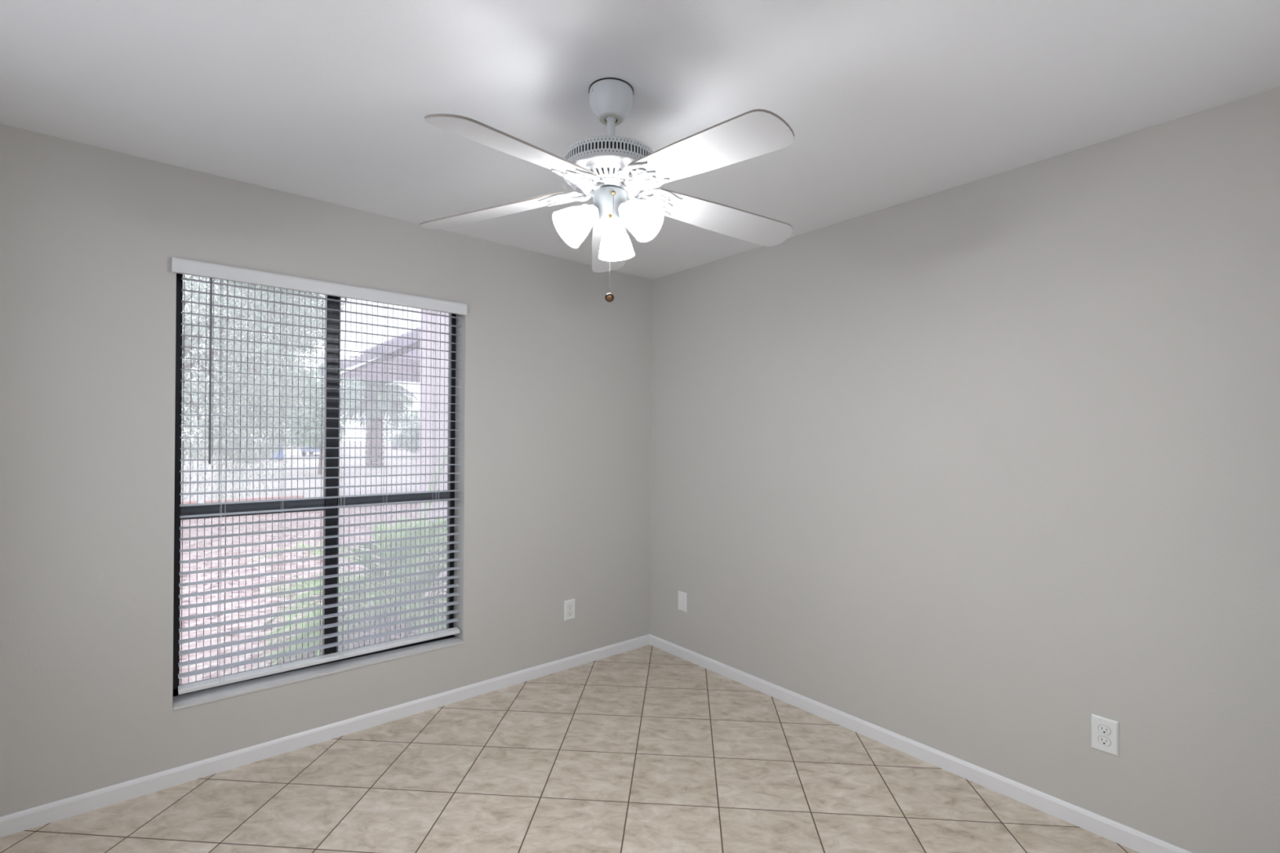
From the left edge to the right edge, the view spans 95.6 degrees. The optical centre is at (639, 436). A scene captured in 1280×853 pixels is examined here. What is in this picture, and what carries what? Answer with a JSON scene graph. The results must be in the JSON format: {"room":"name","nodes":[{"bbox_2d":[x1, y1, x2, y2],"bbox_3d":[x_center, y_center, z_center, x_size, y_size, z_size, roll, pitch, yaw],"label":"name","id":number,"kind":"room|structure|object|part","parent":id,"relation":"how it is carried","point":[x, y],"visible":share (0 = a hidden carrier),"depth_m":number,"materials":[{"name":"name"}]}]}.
{"room":"empty bedroom","nodes":[
{"label":"empty bedroom","id":0,"kind":"room"},
{"bbox_2d":[0,123,652,817],"bbox_3d":[-1.213,0.199,2.918,3.420,2.520,0.170,0,0,-40],"label":"wall","id":1,"kind":"structure","parent":0,"point":[554,388],"depth_m":2.28,"materials":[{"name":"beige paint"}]},
{"bbox_2d":[173,272,462,711],"bbox_3d":[-1.432,0.195,2.731,1.189,1.780,0.174,0,0,-40],"label":"window","id":2,"kind":"structure","parent":1,"relation":"in","point":[193,699],"depth_m":2.73,"materials":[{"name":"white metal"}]},
{"bbox_3d":[-1.705,0.319,2.583,0.534,0.056,0.031,0,0,-40],"label":"meeting rail","id":3,"kind":"part","parent":2,"relation":"part of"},
{"bbox_3d":[-1.424,1.078,2.713,1.187,0.014,0.128,0,0,-40],"label":"sill","id":4,"kind":"part","parent":2,"relation":"part of","materials":[{"name":"paint"}]},
{"bbox_2d":[171,257,466,694],"bbox_3d":[-1.399,0.167,2.680,1.201,1.731,0.088,0,0,-40],"label":"blind","id":5,"kind":"object","parent":2,"relation":"attached to","point":[179,265],"visible":1,"depth_m":2.60,"materials":[{"name":"white plastic"}]},
{"bbox_3d":[-1.738,0.181,2.417,0.015,1.697,0.052,0,0,-40],"label":"ladder cord","id":6,"kind":"part","parent":5,"relation":"part of","materials":[{"name":"white fabric"}]},
{"bbox_3d":[-1.575,0.183,2.555,0.002,1.697,0.051,0,0,-40],"label":"ladder cord","id":7,"kind":"part","parent":5,"relation":"part of","materials":[{"name":"white fabric"}]},
{"bbox_3d":[-1.408,1.022,2.700,1.160,0.021,0.049,0,0,-40],"label":"rail","id":8,"kind":"part","parent":5,"relation":"part of","materials":[{"name":"white plastic"}]},
{"bbox_3d":[-1.392,0.184,2.708,0.015,1.697,0.052,0,0,-40],"label":"ladder cord","id":9,"kind":"part","parent":5,"relation":"part of","materials":[{"name":"white fabric"}]},
{"bbox_3d":[-1.244,0.185,2.833,0.002,1.697,0.051,0,0,-40],"label":"ladder cord","id":10,"kind":"part","parent":5,"relation":"part of","materials":[{"name":"white fabric"}]},
{"bbox_3d":[-1.053,0.187,2.993,0.015,1.697,0.052,0,0,-40],"label":"ladder cord","id":11,"kind":"part","parent":5,"relation":"part of","materials":[{"name":"white fabric"}]},
{"bbox_3d":[-1.454,0.183,2.790,0.010,1.720,0.026,0,0,-40],"label":"screen frame","id":12,"kind":"part","parent":2,"relation":"part of","materials":[{"name":"black metal"}]},
{"bbox_3d":[-1.248,0.319,2.967,0.555,0.052,0.031,0,0,-40],"label":"meeting rail","id":13,"kind":"part","parent":2,"relation":"part of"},
{"bbox_2d":[0,634,649,837],"bbox_3d":[-1.163,1.347,2.847,3.220,0.066,0.011,0,0,-40],"label":"baseboard","id":14,"kind":"structure","parent":1,"relation":"attached to","point":[11,824],"depth_m":2.49,"materials":[{"name":"white wood"}]},
{"bbox_2d":[564,599,574,621],"bbox_3d":[-0.420,1.039,3.472,0.076,0.120,0.009,0,0,-40],"label":"wall outlet","id":15,"kind":"object","parent":1,"relation":"attached to","point":[569,605],"visible":1,"depth_m":3.47,"materials":[{"name":"plastic"}]},
{"bbox_2d":[567,610,572,616],"bbox_3d":[-0.418,1.058,3.470,0.034,0.028,0.003,0,0,-40],"label":"receptacle","id":16,"kind":"object","parent":15,"relation":"attached to","point":[569,612],"depth_m":3.47,"materials":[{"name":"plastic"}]},
{"bbox_2d":[567,604,572,609],"bbox_3d":[-0.418,1.019,3.470,0.037,0.030,0.004,0,0,-40],"label":"receptacle","id":17,"kind":"object","parent":15,"relation":"attached to","point":[569,606],"depth_m":3.47,"materials":[{"name":"plastic"}]},
{"bbox_2d":[0,644,1138,852],"bbox_3d":[-0.132,1.426,1.619,3.420,0.080,3.220,0,0,-40],"label":"floor","id":18,"kind":"structure","parent":0,"point":[648,748],"depth_m":2.26,"materials":[{"name":"tile"}]},
{"bbox_2d":[0,0,1279,279],"bbox_3d":[-0.145,-1.105,1.660,3.420,0.100,3.320,0,0,-40],"label":"ceiling","id":19,"kind":"structure","parent":0,"point":[886,104],"depth_m":1.74,"materials":[{"name":"white paint"}]},
{"bbox_2d":[419,77,794,302],"bbox_3d":[-0.058,-0.728,1.731,1.236,0.651,1.187,0,0,-40],"label":"ceiling fan","id":20,"kind":"object","parent":19,"relation":"hanging from","point":[611,169],"visible":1,"depth_m":1.70,"materials":[{"name":"white wood"}]},
{"bbox_3d":[-0.468,-0.722,1.867,0.513,0.006,0.138,-6,11,14],"label":"blade","id":21,"kind":"part","parent":20,"relation":"part of","materials":[{"name":"white wood"}]},
{"bbox_3d":[-0.298,-0.713,1.442,0.138,0.006,0.513,15,15,30],"label":"blade","id":22,"kind":"part","parent":20,"relation":"part of","materials":[{"name":"white laminate"}]},
{"bbox_3d":[-0.183,-0.645,1.738,0.076,0.073,0.053,0,0,-40],"label":"light bulb","id":23,"kind":"part","parent":20,"relation":"part of","materials":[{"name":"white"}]},
{"bbox_3d":[-0.202,-0.629,1.734,0.127,0.126,0.115,0,0,-40],"label":"lamp shade","id":24,"kind":"part","parent":20,"relation":"part of","materials":[{"name":"white glass"}]},
{"bbox_3d":[-0.090,-0.764,1.771,0.244,0.022,0.244,0,0,-40],"label":"lamp shade","id":25,"kind":"part","parent":20,"relation":"part of","materials":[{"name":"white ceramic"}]},
{"bbox_3d":[-0.116,-0.719,2.159,0.138,0.006,0.513,-13,-6,-5],"label":"blade","id":26,"kind":"part","parent":20,"relation":"part of","materials":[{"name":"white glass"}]},
{"bbox_3d":[-0.090,-0.543,1.737,0.005,0.237,0.005,0,0,-40],"label":"chain","id":27,"kind":"part","parent":20,"relation":"part of","materials":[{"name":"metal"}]},
{"bbox_3d":[-0.079,-0.663,1.711,0.005,0.115,0.005,0,0,-40],"label":"chain","id":28,"kind":"part","parent":20,"relation":"part of","materials":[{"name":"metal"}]},
{"bbox_3d":[-0.077,-0.617,1.877,0.116,0.126,0.116,0,0,-40],"label":"lamp shade","id":29,"kind":"part","parent":20,"relation":"part of","materials":[{"name":"white glass"}]},
{"bbox_3d":[-0.009,-0.649,1.712,0.053,0.068,0.079,0,0,-40],"label":"light bulb","id":30,"kind":"part","parent":20,"relation":"part of","materials":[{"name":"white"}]},
{"bbox_3d":[0.006,-0.633,1.702,0.116,0.123,0.126,0,0,-40],"label":"lamp shade","id":31,"kind":"part","parent":20,"relation":"part of","materials":[{"name":"white glass"}]},
{"bbox_3d":[0.159,-0.718,1.471,0.138,0.006,0.513,18,-5,-40],"label":"blade","id":32,"kind":"part","parent":20,"relation":"part of","materials":[{"name":"white laminate"}]},
{"bbox_3d":[0.272,-0.717,1.915,0.513,0.006,0.138,7,-16,-21],"label":"blade","id":33,"kind":"part","parent":20,"relation":"part of","materials":[{"name":"white laminate"}]},
{"bbox_2d":[649,87,1279,852],"bbox_3d":[1.156,0.216,2.695,0.120,2.520,3.220,0,0,-40],"label":"wall","id":34,"kind":"structure","parent":0,"point":[976,472],"depth_m":2.23,"materials":[{"name":"beige paint"}]},
{"bbox_2d":[678,591,686,612],"bbox_3d":[0.265,1.038,3.647,0.009,0.120,0.076,0,0,-40],"label":"wall outlet","id":35,"kind":"object","parent":34,"relation":"attached to","point":[682,595],"visible":1,"depth_m":3.64,"materials":[{"name":"plastic"}]},
{"bbox_2d":[649,634,1191,852],"bbox_3d":[1.065,1.363,2.689,0.011,0.066,3.120,0,0,-40],"label":"baseboard","id":36,"kind":"structure","parent":34,"relation":"attached to","point":[1139,842],"depth_m":2.42,"materials":[{"name":"white wood"}]},
{"bbox_2d":[1091,714,1118,756],"bbox_3d":[1.624,1.045,2.029,0.009,0.120,0.076,0,0,-40],"label":"wall outlet","id":37,"kind":"object","parent":34,"relation":"attached to","point":[1104,731],"visible":1,"depth_m":2.02,"materials":[{"name":"plastic"}]},
{"bbox_2d":[1097,735,1111,746],"bbox_3d":[1.623,1.065,2.027,0.001,0.030,0.037,0,0,-40],"label":"receptacle","id":38,"kind":"object","parent":37,"relation":"attached to","point":[1103,740],"depth_m":2.03,"materials":[{"name":"plastic"}]},
{"bbox_2d":[1097,724,1111,735],"bbox_3d":[1.623,1.026,2.027,0.001,0.030,0.037,0,0,-40],"label":"receptacle","id":39,"kind":"object","parent":37,"relation":"attached to","point":[1103,730],"depth_m":2.03,"materials":[{"name":"plastic"}]},
{"label":"outside","id":40,"kind":"structure","parent":0,"visible":0},
{"bbox_2d":[179,502,446,684],"bbox_3d":[7.429,1.683,18.437,90.000,0.200,11.000,0,0,-40],"label":"ground","id":41,"kind":"structure","parent":40,"point":[209,553],"depth_m":6.15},
{"bbox_2d":[196,466,204,503],"bbox_3d":[-7.937,0.994,10.484,0.100,0.930,0.100,0,0,-40],"label":"post","id":42,"kind":"object","parent":41,"relation":"on","point":[200,477],"visible":0.39,"depth_m":10.45,"materials":[{"name":"white"}]},
{"bbox_2d":[181,495,303,504],"bbox_3d":[-10.524,1.360,10.271,8.000,0.160,0.200,0,0,-40],"label":"edging","id":43,"kind":"object","parent":41,"relation":"on","point":[286,496],"visible":0.22,"depth_m":12.16,"materials":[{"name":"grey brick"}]},
{"bbox_2d":[181,274,347,504],"bbox_3d":[-6.422,-1.127,9.339,3.096,5.306,3.284,0,0,-30],"label":"weeping tree","id":44,"kind":"object","parent":41,"relation":"on","point":[254,304],"visible":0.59,"depth_m":8.76,"materials":[{"name":"green plant"}]},
{"bbox_2d":[247,450,447,665],"bbox_3d":[-1.795,0.845,4.330,1.890,1.703,1.960,0,0,-40],"label":"shrub","id":45,"kind":"object","parent":41,"relation":"on","point":[390,535],"visible":0.45,"depth_m":4.10,"materials":[{"name":"green plant"}]},
{"bbox_3d":[-1.837,1.397,4.386,0.290,0.245,0.288,0,0,-40],"label":"stem","id":46,"kind":"part","parent":45,"relation":"part of","materials":[{"name":"plant"}]},
{"bbox_2d":[320,326,420,382],"bbox_3d":[-4.243,-0.794,13.972,5.200,4.570,5.000,0,0,-40],"label":"house","id":47,"kind":"structure","parent":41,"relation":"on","point":[377,367],"depth_m":12.13,"materials":[{"name":"paint"}]},
{"bbox_2d":[416,308,448,579],"bbox_3d":[-2.129,-0.163,6.346,0.480,3.320,0.460,0,0,-40],"label":"stucco pillar","id":48,"kind":"structure","parent":41,"relation":"on","point":[444,320],"depth_m":6.13,"materials":[{"name":"white paint"}]},
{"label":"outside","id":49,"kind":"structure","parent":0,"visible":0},
{"bbox_2d":[181,440,419,501],"bbox_3d":[-9.302,1.696,108.288,200.000,0.200,148.100,0,0,-40],"label":"street","id":50,"kind":"structure","parent":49,"point":[302,483],"depth_m":21.70,"materials":[{"name":"grey asphalt"}]},
{"bbox_2d":[268,442,284,460],"bbox_3d":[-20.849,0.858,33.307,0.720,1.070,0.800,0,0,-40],"label":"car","id":51,"kind":"object","parent":50,"relation":"on","point":[280,454],"visible":0.26,"depth_m":33.15,"materials":[{"name":"blue plastic"}]},
{"bbox_2d":[239,364,367,475],"bbox_3d":[-12.646,-0.638,22.084,4.316,4.264,3.679,0,0,-40],"label":"street tree","id":52,"kind":"object","parent":50,"relation":"on","point":[312,423],"visible":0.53,"depth_m":21.70,"materials":[{"name":"green plant"}]},
{"bbox_2d":[300,435,323,455],"bbox_3d":[-23.586,0.645,42.773,1.830,1.480,4.462,0,0,-20],"label":"car","id":53,"kind":"object","parent":50,"relation":"on","point":[312,451],"visible":0.24,"depth_m":40.68,"materials":[{"name":"silver metal"}]},
{"bbox_2d":[340,365,416,467],"bbox_3d":[-12.458,-0.910,27.315,3.910,4.715,3.806,0,0,-40],"label":"date palm","id":54,"kind":"object","parent":50,"relation":"on","point":[379,386],"visible":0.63,"depth_m":26.93,"materials":[{"name":"green plant"}]},
{"bbox_3d":[-12.452,-1.693,27.316,3.910,3.149,3.806,0,0,-40],"label":"crown","id":55,"kind":"part","parent":54,"relation":"part of","materials":[{"name":"green plant"}]},
{"bbox_2d":[382,408,419,454],"bbox_3d":[-14.498,-0.225,39.017,5.484,3.474,3.843,0,0,-40],"label":"bushy tree","id":56,"kind":"object","parent":50,"relation":"on","point":[406,443],"visible":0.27,"depth_m":38.01,"materials":[{"name":"green plant"}]},
{"bbox_2d":[391,435,413,449],"bbox_3d":[-25.805,0.655,63.114,1.830,1.480,4.462,0,0,-17],"label":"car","id":57,"kind":"object","parent":50,"relation":"on","point":[393,445],"visible":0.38,"depth_m":61.12,"materials":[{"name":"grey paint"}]}
]}

